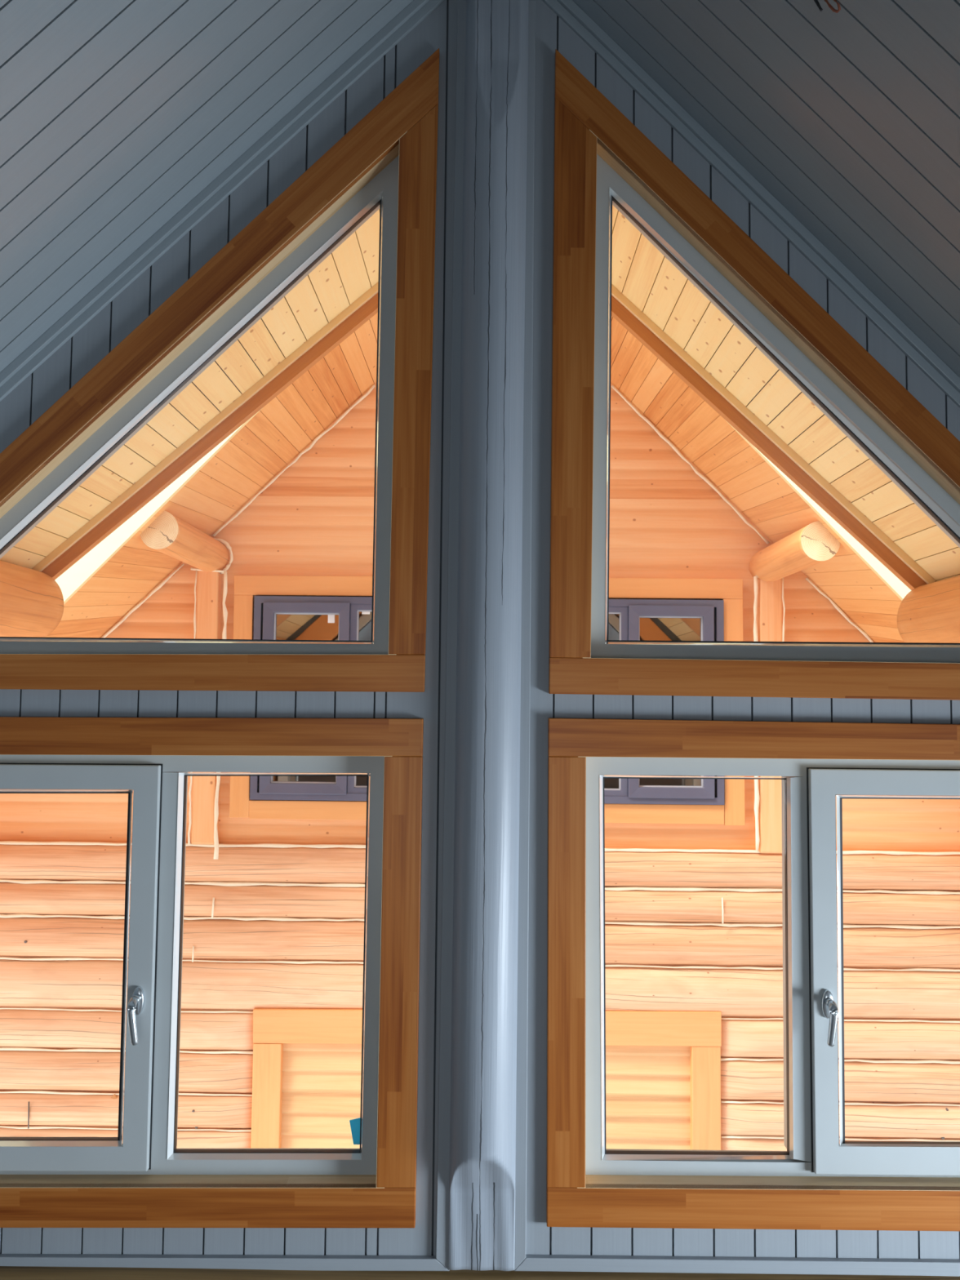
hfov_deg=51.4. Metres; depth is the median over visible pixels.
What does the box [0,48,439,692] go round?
window
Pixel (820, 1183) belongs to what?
window
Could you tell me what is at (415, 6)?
trim
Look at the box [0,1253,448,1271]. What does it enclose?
trim
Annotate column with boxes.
[448,0,528,1271]
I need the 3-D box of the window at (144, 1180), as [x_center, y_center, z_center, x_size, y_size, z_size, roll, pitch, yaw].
[-0.888,0.732,2.259,1.512,1.122,0.143,1,-3,1]
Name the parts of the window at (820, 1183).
handle, opening sash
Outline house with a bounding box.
[0,312,959,1151]
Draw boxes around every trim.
[0,0,429,386]
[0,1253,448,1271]
[435,0,466,1270]
[514,0,535,1270]
[514,1254,959,1275]
[556,0,959,392]
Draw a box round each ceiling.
[0,0,413,372]
[572,0,959,377]
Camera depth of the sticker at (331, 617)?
4.97 m
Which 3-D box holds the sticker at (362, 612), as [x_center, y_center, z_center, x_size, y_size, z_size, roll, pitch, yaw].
[-0.569,-0.143,4.975,0.040,0.030,0.001,1,-3,1]
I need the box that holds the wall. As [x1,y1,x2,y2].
[0,0,959,1276]
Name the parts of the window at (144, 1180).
opening sash, handle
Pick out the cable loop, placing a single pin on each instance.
(830, 6)
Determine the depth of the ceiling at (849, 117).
2.00 m
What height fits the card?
0.065 m
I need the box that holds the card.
[349,1117,362,1144]
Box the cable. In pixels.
[813,0,822,11]
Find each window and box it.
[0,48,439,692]
[0,716,423,1227]
[546,717,959,1231]
[548,48,959,700]
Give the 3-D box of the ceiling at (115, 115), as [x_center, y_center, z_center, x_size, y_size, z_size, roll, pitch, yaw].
[-1.417,-0.577,-0.559,2.832,2.701,6.007,1,-3,1]
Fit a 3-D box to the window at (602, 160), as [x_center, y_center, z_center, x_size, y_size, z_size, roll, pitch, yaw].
[0.916,-0.610,2.325,1.509,1.500,0.130,1,-3,1]
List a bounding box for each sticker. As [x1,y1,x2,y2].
[328,614,334,622]
[361,611,369,613]
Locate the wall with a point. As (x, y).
(68, 365)
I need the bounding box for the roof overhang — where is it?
[0,204,959,643]
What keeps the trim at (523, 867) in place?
attached to the wall
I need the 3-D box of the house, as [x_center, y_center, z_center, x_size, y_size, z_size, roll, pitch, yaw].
[0.073,1.239,6.503,6.818,6.658,4.975,1,-3,1]
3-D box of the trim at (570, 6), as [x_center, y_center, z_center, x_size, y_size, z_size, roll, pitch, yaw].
[1.288,-0.372,2.254,2.553,2.564,0.022,1,-3,1]
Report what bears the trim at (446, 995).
attached to the wall
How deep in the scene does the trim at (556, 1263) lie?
2.16 m
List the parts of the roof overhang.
moulding, moulding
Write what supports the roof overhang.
attached to the wall
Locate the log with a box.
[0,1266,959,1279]
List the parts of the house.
vertical post, window casing, door casing, window sash, window casing, door casing, fixed frame, window casing, window sash, door casing, window casing, vertical post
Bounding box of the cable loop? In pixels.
[824,0,840,13]
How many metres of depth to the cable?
1.71 m

